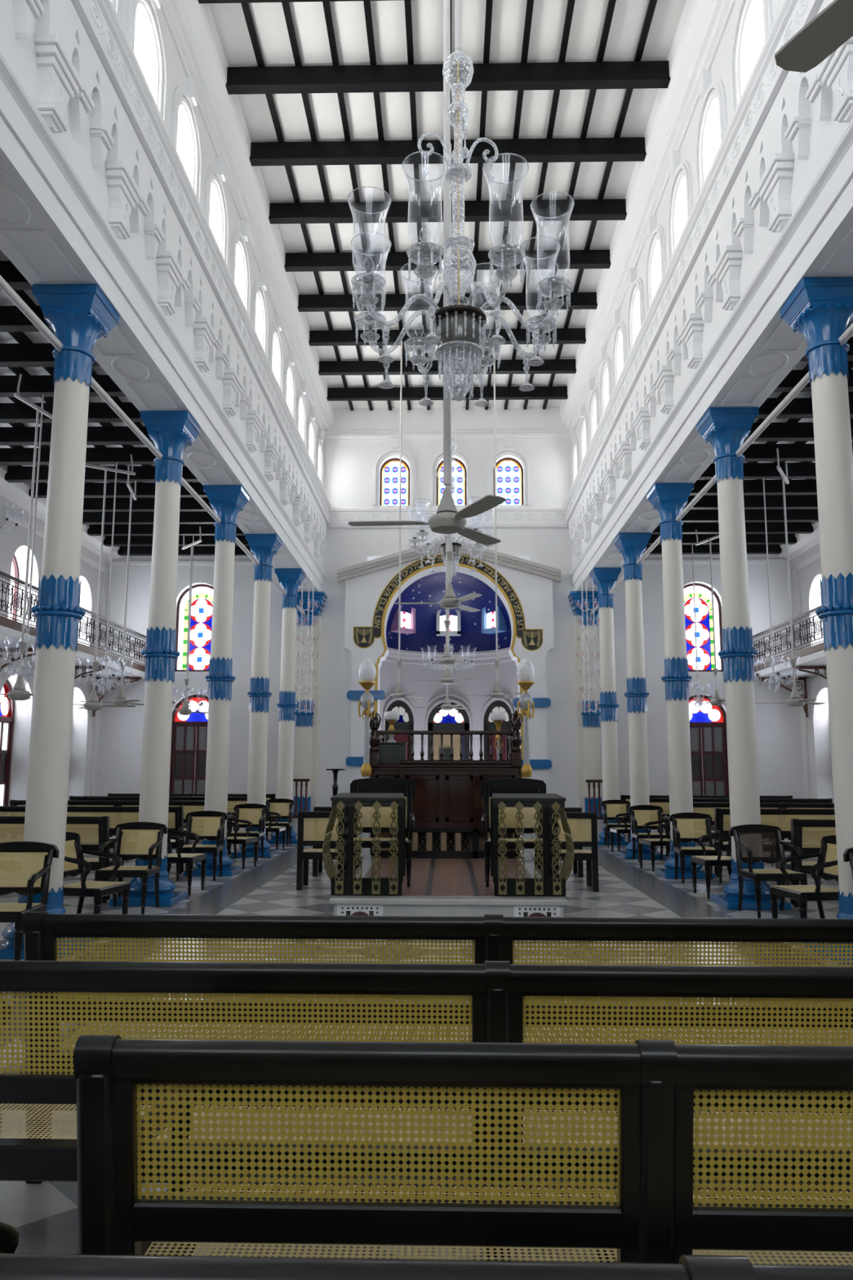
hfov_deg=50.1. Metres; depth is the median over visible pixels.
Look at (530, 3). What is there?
joist
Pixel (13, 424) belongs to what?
joist
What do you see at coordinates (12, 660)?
chandelier
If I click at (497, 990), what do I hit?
pew
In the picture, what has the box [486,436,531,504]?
window trim
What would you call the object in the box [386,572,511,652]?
mural
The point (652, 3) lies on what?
joist
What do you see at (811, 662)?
balcony
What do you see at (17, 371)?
joist
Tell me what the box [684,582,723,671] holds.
window
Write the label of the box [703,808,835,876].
pew
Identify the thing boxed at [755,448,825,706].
ceiling fan
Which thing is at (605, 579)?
column
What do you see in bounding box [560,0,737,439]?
wall
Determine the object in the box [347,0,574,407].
crystal chandelier
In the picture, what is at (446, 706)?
ceiling fan
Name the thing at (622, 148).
ceiling beam
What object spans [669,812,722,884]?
armchair
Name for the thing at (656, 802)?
pew
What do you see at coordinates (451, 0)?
joist
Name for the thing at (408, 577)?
trim
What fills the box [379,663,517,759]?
wall
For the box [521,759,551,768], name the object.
band
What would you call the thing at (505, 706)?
door
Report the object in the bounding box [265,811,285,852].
armchair
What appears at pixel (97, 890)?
armchair
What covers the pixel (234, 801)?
pew
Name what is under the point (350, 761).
band
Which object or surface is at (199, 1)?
ceiling beam
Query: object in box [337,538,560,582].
trim
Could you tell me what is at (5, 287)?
rod
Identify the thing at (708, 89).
wall
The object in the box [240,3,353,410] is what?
joist
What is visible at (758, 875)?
armchair
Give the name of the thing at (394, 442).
window trim
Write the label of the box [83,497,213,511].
beam
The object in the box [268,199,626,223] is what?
ceiling beam
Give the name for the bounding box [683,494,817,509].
beam
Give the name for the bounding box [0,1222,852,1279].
pew
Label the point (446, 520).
ceiling fan
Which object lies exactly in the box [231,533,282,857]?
column
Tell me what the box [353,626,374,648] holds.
menorah emblem
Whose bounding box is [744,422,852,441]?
beam
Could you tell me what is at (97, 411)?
beam
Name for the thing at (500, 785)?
armchair
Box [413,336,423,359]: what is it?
socket
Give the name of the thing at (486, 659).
trim
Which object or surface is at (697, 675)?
chandelier
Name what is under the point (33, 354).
beam
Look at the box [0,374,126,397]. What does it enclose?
beam
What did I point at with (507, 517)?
trim
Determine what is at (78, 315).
column
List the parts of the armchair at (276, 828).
armrest, armrest, seat, seat frame, leg, leg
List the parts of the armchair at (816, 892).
leg, armrest, leg, seat frame, seat, leg, armrest, frame, crest rail, panel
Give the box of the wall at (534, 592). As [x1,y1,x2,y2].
[344,551,553,835]
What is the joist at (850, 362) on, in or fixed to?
attached to the ceiling at (801, 365)
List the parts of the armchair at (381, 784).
seat frame, seat, panel, crest rail, frame, leg, armrest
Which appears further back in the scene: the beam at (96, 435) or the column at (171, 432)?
the beam at (96, 435)
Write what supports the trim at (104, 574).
attached to the wall at (15, 540)
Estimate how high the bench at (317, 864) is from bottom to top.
0.925 m
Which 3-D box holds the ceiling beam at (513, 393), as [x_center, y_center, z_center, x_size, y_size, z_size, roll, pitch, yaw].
[0.469,-5.629,20.843,5.520,0.255,0.160,0,-8,1]
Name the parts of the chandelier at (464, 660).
stem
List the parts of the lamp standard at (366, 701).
globe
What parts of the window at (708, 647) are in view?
pane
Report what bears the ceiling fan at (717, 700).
hanging from the beam at (693, 515)
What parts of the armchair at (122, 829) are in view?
leg, armrest, leg, seat, seat frame, frame, panel, crest rail, leg, armrest, leg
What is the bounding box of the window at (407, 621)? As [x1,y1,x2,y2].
[390,605,415,634]
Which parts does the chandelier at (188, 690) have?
rod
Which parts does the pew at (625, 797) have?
cane panel, rail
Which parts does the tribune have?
newel post, panel, door, rail, frame, frame, rail, door, panel, rail post, newel post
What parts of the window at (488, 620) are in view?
pane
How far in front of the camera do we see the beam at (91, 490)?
16.67 m
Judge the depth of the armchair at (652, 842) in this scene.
13.38 m
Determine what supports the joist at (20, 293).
attached to the ceiling at (34, 336)
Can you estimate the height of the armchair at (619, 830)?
0.875 m
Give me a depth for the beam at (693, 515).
18.20 m
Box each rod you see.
[0,275,305,615]
[590,323,852,615]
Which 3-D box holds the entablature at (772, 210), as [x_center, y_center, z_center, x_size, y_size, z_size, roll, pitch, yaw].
[3.353,-3.894,9.211,0.770,2.222,25.279,0,-8,1]
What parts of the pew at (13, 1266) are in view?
armrest, rail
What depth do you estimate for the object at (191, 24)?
12.61 m
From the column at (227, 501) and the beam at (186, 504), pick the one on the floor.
the column at (227, 501)
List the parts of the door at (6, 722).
pane, pane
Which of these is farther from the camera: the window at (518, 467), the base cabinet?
the window at (518, 467)
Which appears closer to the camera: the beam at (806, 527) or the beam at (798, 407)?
the beam at (798, 407)
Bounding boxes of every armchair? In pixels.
[0,840,58,960]
[62,831,129,941]
[94,822,167,914]
[166,827,206,895]
[175,810,227,880]
[226,803,267,860]
[226,814,257,869]
[265,798,294,846]
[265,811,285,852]
[344,777,415,886]
[480,777,551,887]
[601,800,631,848]
[609,812,631,852]
[628,804,671,862]
[638,818,671,871]
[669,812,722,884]
[690,831,732,898]
[728,824,808,918]
[769,835,839,942]
[843,847,852,877]
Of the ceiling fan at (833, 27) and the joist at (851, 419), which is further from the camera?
the joist at (851, 419)
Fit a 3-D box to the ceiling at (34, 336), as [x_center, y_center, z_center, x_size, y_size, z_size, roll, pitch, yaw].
[-5.840,-4.113,9.412,5.300,0.180,25.200,0,-8,1]
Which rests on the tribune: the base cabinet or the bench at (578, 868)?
the base cabinet
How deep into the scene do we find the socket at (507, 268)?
5.28 m
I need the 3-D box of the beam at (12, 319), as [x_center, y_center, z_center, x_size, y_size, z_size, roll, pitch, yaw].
[-5.322,-3.657,10.404,4.210,0.240,0.160,0,-8,1]
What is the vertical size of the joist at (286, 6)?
0.065 m
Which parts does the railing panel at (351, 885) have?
post, post, board, post, post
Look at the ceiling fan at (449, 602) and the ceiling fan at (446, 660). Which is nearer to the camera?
the ceiling fan at (449, 602)
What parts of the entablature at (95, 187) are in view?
soffit moulding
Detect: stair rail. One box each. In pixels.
[292,778,313,837]
[582,779,603,839]
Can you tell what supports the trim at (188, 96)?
attached to the wall at (145, 51)
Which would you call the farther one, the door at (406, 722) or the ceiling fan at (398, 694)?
the door at (406, 722)
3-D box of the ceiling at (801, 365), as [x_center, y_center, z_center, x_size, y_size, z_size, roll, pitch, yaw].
[6.256,-4.120,9.138,5.300,0.180,25.200,0,-8,1]
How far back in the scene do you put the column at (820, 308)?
7.47 m
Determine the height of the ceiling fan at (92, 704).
4.055 m
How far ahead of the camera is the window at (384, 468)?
22.10 m
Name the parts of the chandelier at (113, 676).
stem, scroll arm, rod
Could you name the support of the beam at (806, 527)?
attached to the clerestory windows at (753, 37)
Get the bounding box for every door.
[0,680,14,837]
[168,693,208,828]
[382,692,415,759]
[425,693,471,759]
[481,692,514,759]
[688,694,729,830]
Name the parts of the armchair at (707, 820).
leg, armrest, leg, crest rail, panel, frame, seat, seat frame, leg, armrest, leg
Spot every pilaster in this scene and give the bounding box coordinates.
[292,591,327,827]
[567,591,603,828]
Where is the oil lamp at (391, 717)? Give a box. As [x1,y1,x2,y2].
[383,711,399,742]
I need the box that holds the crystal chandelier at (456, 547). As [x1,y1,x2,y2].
[407,293,496,577]
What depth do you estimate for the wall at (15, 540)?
18.08 m
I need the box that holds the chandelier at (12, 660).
[0,394,44,685]
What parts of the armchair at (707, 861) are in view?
leg, leg, seat frame, seat, armrest, armrest, leg, frame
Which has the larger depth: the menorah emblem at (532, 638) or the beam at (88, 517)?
the menorah emblem at (532, 638)
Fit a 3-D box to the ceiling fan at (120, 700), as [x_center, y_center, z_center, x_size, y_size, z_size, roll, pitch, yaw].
[-5.087,-0.861,15.069,0.991,3.915,1.114,2,-8,-10]
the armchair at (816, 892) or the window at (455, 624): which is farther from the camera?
the window at (455, 624)
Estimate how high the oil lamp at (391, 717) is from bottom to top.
0.450 m
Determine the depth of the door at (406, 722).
22.84 m
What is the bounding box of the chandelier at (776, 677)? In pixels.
[754,477,799,692]
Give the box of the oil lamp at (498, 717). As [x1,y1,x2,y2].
[490,711,506,759]
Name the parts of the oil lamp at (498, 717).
stem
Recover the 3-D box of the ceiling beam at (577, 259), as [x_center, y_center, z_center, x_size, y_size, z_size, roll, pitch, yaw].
[0.346,-6.407,15.414,5.520,0.255,0.160,0,-8,1]
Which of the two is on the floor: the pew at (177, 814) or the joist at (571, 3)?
the pew at (177, 814)
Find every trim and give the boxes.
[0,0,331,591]
[0,465,254,572]
[0,506,109,795]
[111,0,324,487]
[324,429,569,528]
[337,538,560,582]
[372,437,416,505]
[374,562,523,822]
[382,647,515,668]
[429,437,473,505]
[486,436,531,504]
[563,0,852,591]
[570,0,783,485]
[641,521,820,570]
[791,567,812,831]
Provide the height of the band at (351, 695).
0.210 m
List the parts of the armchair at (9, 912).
leg, seat, seat frame, panel, frame, crest rail, armrest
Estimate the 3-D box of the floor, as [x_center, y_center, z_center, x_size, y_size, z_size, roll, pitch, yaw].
[0.184,2.688,8.048,17.400,0.200,25.700,0,-8,1]
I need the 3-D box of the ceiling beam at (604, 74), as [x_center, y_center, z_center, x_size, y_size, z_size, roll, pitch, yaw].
[0.253,-6.990,11.342,5.520,0.255,0.160,0,-8,1]
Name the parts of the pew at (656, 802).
cane panel, rail, rail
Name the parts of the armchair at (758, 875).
leg, armrest, crest rail, panel, leg, frame, seat frame, seat, leg, armrest, leg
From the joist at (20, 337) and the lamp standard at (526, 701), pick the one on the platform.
the lamp standard at (526, 701)
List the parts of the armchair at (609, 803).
leg, armrest, leg, crest rail, panel, frame, seat frame, seat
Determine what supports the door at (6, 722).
in the wall at (15, 540)
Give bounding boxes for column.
[0,284,119,959]
[108,410,200,906]
[183,484,249,875]
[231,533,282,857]
[267,568,305,844]
[589,567,628,845]
[613,532,666,858]
[646,482,715,879]
[697,406,791,910]
[780,276,852,964]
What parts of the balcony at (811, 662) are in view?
railing panel, handrail, railing panel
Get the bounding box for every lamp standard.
[358,657,376,860]
[516,657,534,861]
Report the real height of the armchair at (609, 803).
0.875 m
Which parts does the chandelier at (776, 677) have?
rod, scroll arm, stem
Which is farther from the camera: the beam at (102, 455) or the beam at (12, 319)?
the beam at (102, 455)
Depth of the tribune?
12.74 m
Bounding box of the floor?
[0,833,852,1266]
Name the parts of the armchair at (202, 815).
leg, armrest, leg, seat, seat frame, frame, panel, crest rail, leg, armrest, leg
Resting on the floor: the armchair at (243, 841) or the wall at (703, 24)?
the armchair at (243, 841)
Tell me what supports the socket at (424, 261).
attached to the crystal chandelier at (458, 327)
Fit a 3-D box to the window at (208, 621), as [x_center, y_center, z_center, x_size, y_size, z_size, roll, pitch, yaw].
[-5.370,-0.284,21.686,1.160,2.120,0.060,0,-8,1]
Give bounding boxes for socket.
[362,272,373,299]
[364,311,375,335]
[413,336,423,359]
[418,242,431,271]
[481,337,491,360]
[500,244,512,272]
[536,315,546,339]
[547,276,559,303]
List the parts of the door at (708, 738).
pane, pane, pane, pane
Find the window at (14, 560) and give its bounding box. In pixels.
[11,555,18,621]
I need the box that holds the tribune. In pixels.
[369,710,523,858]
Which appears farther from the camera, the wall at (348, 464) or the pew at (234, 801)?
the wall at (348, 464)
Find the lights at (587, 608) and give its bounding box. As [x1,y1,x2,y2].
[576,578,600,714]
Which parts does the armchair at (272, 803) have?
seat frame, frame, crest rail, panel, leg, leg, armrest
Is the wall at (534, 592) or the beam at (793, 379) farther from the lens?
the wall at (534, 592)
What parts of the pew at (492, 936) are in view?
leg, armrest, cane panel, rail, seat frame, rail, seat, cane panel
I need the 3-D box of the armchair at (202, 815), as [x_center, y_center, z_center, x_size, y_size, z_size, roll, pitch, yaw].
[-2.987,2.725,12.120,0.572,0.875,0.604,0,-8,-1]
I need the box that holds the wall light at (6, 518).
[0,505,23,530]
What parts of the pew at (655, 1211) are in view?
armrest, leg, cane panel, rail, rail, seat frame, seat, leg, cane panel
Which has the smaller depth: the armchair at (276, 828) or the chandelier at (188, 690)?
the armchair at (276, 828)
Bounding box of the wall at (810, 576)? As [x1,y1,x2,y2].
[799,558,834,830]
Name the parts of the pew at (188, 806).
cane panel, rail, rail, seat frame, cane panel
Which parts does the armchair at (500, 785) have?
armrest, leg, crest rail, panel, frame, seat, seat frame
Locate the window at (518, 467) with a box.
[493,457,524,505]
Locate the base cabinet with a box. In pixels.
[377,742,408,764]
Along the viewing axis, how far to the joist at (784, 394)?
12.85 m
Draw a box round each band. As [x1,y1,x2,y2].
[346,690,385,700]
[346,756,363,766]
[372,554,525,638]
[512,697,551,707]
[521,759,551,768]
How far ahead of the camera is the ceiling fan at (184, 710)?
18.63 m
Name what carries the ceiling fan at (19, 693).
hanging from the beam at (30, 385)
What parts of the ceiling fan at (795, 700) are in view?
motor, blade, blade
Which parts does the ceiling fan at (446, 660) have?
blade, motor, blade, blade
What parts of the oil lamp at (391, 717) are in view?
stem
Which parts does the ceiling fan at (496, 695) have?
motor, blade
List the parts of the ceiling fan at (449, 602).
blade, motor, blade, blade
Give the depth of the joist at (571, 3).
12.46 m
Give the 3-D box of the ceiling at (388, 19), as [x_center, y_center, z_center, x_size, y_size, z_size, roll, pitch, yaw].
[0.216,-7.494,9.708,6.000,0.170,25.100,0,-8,1]
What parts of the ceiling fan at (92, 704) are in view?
motor, blade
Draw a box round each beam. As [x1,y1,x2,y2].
[0,260,31,289]
[0,305,53,332]
[0,342,100,367]
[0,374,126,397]
[0,402,142,422]
[0,426,154,445]
[0,447,155,465]
[4,466,199,482]
[28,482,207,497]
[82,511,215,524]
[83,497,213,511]
[87,524,244,536]
[102,535,248,546]
[117,546,253,555]
[197,0,396,3]
[225,60,671,94]
[248,137,646,165]
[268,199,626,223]
[284,249,611,271]
[297,292,597,311]
[308,328,586,346]
[318,359,576,375]
[326,386,568,400]
[642,544,782,554]
[647,533,797,544]
[651,521,813,533]
[681,509,818,522]
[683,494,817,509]
[689,479,817,495]
[698,462,816,479]
[742,443,852,461]
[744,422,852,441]
[755,397,852,418]
[773,369,852,391]
[799,336,852,361]
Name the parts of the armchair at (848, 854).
crest rail, frame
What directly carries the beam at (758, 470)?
attached to the clerestory windows at (753, 37)
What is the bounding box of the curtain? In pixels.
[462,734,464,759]
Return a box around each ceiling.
[0,249,199,483]
[208,0,685,408]
[697,335,852,479]
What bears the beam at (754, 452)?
attached to the clerestory windows at (753, 37)
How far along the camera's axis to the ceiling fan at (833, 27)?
2.38 m
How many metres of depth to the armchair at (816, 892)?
7.94 m
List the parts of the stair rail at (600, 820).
handrail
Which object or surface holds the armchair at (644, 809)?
on the floor
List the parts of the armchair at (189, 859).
leg, frame, armrest, armrest, seat, seat frame, leg, leg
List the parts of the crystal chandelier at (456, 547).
arm, arm, arm, hub plate, dish, rod, lamp shade, scroll arm, scroll arm, arm, arm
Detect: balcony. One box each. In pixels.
[0,570,146,716]
[752,605,826,717]
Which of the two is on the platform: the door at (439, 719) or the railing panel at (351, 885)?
the railing panel at (351, 885)
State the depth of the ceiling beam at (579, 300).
16.71 m
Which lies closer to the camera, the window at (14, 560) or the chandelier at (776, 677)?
the chandelier at (776, 677)
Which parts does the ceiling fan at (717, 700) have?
motor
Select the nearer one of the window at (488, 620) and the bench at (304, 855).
the bench at (304, 855)
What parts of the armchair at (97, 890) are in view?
panel, crest rail, frame, armrest, leg, seat, seat frame, leg, armrest, leg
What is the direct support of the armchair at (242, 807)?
on the floor
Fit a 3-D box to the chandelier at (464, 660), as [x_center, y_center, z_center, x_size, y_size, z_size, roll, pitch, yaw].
[0.458,-2.495,18.939,1.063,6.510,1.063,3,-9,-21]
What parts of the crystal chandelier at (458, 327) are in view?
lamp shade, lamp shade, arm, arm, lamp shade, lamp shade, arm, scroll arm, arm, scroll arm, rod, stem dish, lamp shade, hub plate, dish, lamp shade, scroll arm, scroll arm, arm, lamp shade, arm, lamp shade, arm, arm, lamp shade, lamp shade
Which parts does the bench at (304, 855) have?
leg, leg, seat, panel, seat frame, frame, leg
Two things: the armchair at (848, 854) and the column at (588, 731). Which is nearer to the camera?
the armchair at (848, 854)
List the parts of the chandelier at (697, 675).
rod, stem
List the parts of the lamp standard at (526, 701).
globe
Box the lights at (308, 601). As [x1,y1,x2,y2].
[295,580,319,713]
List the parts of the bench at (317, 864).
leg, leg, seat frame, panel, frame, leg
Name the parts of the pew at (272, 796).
rail, cane panel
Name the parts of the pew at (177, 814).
cane panel, rail, rail, seat, seat frame, cane panel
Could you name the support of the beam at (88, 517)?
attached to the wall at (145, 51)
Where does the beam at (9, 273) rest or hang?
attached to the wall at (145, 51)
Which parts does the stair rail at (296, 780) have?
handrail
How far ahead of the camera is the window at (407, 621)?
22.92 m
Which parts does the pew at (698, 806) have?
armrest, cane panel, seat frame, rail, rail, cane panel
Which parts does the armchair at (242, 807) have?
armrest, leg, seat frame, seat, frame, crest rail, panel, leg, armrest, leg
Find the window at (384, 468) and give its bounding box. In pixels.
[379,457,409,505]
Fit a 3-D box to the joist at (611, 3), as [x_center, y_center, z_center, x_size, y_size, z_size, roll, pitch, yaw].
[2.099,-7.384,9.649,0.072,0.065,25.100,0,-8,1]
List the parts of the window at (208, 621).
pane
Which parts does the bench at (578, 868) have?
leg, frame, panel, seat frame, leg, leg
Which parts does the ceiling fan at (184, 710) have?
motor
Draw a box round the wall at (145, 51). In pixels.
[119,0,323,479]
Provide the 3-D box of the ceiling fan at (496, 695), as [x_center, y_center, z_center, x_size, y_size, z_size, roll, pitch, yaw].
[1.177,-2.407,17.480,1.091,7.093,1.235,1,-8,-5]
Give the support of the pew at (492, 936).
on the floor
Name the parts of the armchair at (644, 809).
leg, armrest, leg, crest rail, panel, frame, seat, seat frame, leg, armrest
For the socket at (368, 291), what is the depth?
5.58 m
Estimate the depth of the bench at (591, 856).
10.98 m
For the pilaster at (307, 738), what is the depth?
20.83 m
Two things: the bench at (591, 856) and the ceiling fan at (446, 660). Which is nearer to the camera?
the bench at (591, 856)
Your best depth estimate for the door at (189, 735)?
21.25 m
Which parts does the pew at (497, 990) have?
armrest, cane panel, rail, seat frame, seat, rail, leg, cane panel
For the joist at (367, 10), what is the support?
attached to the ceiling at (388, 19)
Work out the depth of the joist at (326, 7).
12.24 m
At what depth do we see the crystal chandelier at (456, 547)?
15.37 m
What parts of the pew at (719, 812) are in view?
seat, seat frame, rail, rail, cane panel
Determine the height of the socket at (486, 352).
0.150 m
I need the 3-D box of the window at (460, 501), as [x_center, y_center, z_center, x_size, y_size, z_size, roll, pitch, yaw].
[0.604,-3.799,22.073,0.730,1.240,0.060,0,-8,1]
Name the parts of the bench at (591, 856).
leg, frame, seat frame, seat, panel, leg, leg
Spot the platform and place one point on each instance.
(438, 886)
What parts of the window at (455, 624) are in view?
pane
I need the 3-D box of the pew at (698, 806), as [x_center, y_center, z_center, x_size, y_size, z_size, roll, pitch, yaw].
[5.796,3.145,15.102,3.586,0.925,0.707,0,-8,1]
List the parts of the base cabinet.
door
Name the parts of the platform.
majolica panel, majolica panel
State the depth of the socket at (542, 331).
6.09 m
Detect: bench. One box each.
[296,811,347,890]
[312,806,360,876]
[534,807,583,877]
[548,812,599,891]
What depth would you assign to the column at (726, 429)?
10.07 m
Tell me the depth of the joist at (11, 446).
15.00 m
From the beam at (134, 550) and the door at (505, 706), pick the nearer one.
the beam at (134, 550)
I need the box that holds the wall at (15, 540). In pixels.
[0,518,99,837]
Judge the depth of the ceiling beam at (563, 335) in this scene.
18.07 m
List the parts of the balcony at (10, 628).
railing panel, handrail, railing panel, railing panel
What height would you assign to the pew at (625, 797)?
0.925 m
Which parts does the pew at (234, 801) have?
cane panel, rail, rail, cane panel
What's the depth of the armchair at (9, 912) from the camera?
6.91 m
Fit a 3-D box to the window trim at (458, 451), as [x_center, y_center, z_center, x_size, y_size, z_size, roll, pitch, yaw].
[0.599,-4.042,21.856,1.060,1.660,0.080,0,-8,1]
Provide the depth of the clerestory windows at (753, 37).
11.11 m
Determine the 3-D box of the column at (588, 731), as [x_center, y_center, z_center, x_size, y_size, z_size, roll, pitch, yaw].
[3.682,1.638,20.722,0.780,5.490,0.565,0,-8,1]
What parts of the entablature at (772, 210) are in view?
soffit moulding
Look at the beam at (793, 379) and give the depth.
11.91 m
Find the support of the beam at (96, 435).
attached to the wall at (145, 51)
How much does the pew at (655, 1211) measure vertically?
0.925 m
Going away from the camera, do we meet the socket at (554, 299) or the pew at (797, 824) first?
the socket at (554, 299)
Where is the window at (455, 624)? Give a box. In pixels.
[436,609,460,635]
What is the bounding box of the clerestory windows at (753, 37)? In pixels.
[572,0,780,479]
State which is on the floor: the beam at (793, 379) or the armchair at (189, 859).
the armchair at (189, 859)
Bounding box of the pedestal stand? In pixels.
[325,768,345,839]
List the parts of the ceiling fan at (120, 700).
motor, blade, blade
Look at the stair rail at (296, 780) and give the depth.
19.30 m
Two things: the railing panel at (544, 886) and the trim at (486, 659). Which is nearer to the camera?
the railing panel at (544, 886)
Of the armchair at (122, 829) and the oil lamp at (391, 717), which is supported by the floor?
the armchair at (122, 829)
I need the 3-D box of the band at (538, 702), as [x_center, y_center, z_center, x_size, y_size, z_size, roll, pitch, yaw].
[2.404,1.434,20.838,0.860,0.210,0.120,0,-8,1]
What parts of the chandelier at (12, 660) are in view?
stem, scroll arm, rod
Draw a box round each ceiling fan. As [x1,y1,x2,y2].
[0,373,52,700]
[72,454,135,710]
[80,465,144,705]
[175,526,208,715]
[348,0,506,545]
[373,340,424,699]
[395,143,482,612]
[404,533,475,666]
[411,665,473,684]
[413,684,468,710]
[460,342,522,699]
[688,529,725,706]
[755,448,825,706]
[774,0,852,72]
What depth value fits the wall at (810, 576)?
20.21 m
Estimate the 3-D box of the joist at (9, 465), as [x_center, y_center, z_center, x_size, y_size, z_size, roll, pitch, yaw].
[-7.209,-3.270,14.324,0.072,0.115,15.100,0,-8,1]
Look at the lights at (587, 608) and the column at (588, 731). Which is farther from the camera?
the column at (588, 731)
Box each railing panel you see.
[322,792,405,895]
[490,793,574,896]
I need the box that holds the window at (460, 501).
[436,457,466,505]
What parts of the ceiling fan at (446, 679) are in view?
blade, motor, blade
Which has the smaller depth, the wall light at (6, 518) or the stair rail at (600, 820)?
the wall light at (6, 518)
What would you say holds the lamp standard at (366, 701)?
on the platform
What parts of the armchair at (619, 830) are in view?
leg, leg, seat frame, seat, armrest, armrest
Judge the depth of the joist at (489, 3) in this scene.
12.17 m
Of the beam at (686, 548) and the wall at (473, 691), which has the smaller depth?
the beam at (686, 548)
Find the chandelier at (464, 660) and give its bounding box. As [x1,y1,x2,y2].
[421,638,475,673]
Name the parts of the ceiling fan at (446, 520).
blade, blade arm, motor, blade arm, blade, blade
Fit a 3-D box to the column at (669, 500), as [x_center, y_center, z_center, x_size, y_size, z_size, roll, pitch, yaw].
[3.533,0.516,12.889,0.660,5.490,0.660,0,-8,1]
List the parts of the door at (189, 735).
pane, pane, pane, pane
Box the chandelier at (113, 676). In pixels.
[78,462,133,695]
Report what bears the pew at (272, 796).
on the floor
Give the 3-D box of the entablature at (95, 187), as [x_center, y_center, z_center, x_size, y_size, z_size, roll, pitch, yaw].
[-2.936,-3.890,9.354,0.770,2.222,25.279,0,-8,1]
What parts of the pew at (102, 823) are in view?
rail, cane panel, rail, seat, seat frame, leg, armrest, leg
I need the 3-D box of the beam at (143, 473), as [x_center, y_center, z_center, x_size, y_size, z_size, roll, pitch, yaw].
[-5.199,-2.879,15.833,4.210,0.240,0.160,0,-8,1]
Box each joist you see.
[8,332,151,466]
[8,367,137,483]
[8,396,112,483]
[8,422,88,483]
[8,445,48,466]
[8,465,45,483]
[13,289,192,482]
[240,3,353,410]
[281,2,372,410]
[322,1,391,410]
[363,0,410,410]
[404,0,430,409]
[450,0,451,133]
[465,0,493,409]
[484,0,533,409]
[504,0,575,409]
[523,0,616,409]
[542,0,657,409]
[705,324,850,479]
[746,360,852,463]
[755,391,852,479]
[768,417,852,495]
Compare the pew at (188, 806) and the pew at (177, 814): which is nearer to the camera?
the pew at (177, 814)
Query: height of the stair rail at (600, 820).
1.240 m
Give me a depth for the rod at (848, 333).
9.73 m
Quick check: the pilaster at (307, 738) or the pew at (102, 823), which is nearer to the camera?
the pew at (102, 823)
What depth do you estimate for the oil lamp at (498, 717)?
13.23 m
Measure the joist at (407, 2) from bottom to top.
0.065 m
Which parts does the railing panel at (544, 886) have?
post, post, board, post, post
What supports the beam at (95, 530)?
attached to the wall at (145, 51)
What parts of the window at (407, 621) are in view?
pane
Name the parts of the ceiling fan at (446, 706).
motor, blade, blade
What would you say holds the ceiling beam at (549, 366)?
attached to the wall at (145, 51)
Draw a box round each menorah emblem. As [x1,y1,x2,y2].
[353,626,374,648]
[520,628,542,650]
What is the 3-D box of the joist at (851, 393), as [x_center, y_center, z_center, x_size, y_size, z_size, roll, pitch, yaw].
[6.008,-3.277,14.024,0.072,0.115,15.100,0,-8,1]
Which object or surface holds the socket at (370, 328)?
attached to the crystal chandelier at (458, 327)
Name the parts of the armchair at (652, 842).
leg, leg, seat frame, seat, armrest, armrest, leg, frame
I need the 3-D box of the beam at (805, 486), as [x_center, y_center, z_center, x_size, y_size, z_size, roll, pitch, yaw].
[5.929,-2.756,16.486,4.210,0.240,0.160,0,-8,1]
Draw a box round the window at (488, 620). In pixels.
[481,604,507,634]
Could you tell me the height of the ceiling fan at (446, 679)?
6.833 m
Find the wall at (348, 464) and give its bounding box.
[97,407,804,835]
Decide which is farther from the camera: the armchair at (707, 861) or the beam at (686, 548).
the beam at (686, 548)
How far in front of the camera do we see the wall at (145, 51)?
11.22 m
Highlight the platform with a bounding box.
[328,850,568,916]
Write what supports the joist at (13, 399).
attached to the ceiling at (34, 336)
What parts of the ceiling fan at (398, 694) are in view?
motor, blade, blade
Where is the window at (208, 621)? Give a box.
[174,583,213,671]
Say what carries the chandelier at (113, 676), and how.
hanging from the beam at (102, 455)
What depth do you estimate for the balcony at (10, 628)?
17.81 m
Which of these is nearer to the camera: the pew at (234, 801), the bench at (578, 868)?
the bench at (578, 868)
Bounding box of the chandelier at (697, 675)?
[688,543,715,711]
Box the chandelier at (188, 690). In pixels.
[172,534,207,715]
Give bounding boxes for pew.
[0,805,194,874]
[0,816,127,902]
[0,960,852,1260]
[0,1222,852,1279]
[9,800,232,856]
[22,911,852,1183]
[69,795,247,836]
[72,1035,852,1266]
[107,793,276,837]
[620,795,792,839]
[649,798,832,839]
[662,802,834,857]
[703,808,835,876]
[772,818,838,906]
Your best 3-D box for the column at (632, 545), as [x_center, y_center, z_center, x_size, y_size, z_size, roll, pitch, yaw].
[3.595,0.905,15.604,0.660,5.490,0.660,0,-8,1]
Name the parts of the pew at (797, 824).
leg, armrest, leg, seat frame, seat, rail, cane panel, rail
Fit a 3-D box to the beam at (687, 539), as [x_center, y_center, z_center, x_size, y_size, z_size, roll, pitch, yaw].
[6.011,-2.237,20.106,4.210,0.240,0.160,0,-8,1]
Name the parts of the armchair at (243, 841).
frame, leg, armrest, armrest, seat, seat frame, leg, leg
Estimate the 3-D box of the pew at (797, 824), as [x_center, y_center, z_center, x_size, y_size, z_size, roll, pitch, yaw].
[5.678,2.401,9.906,3.586,0.925,0.707,0,-8,1]
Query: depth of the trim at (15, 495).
17.92 m
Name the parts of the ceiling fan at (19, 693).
motor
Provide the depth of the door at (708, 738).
20.98 m

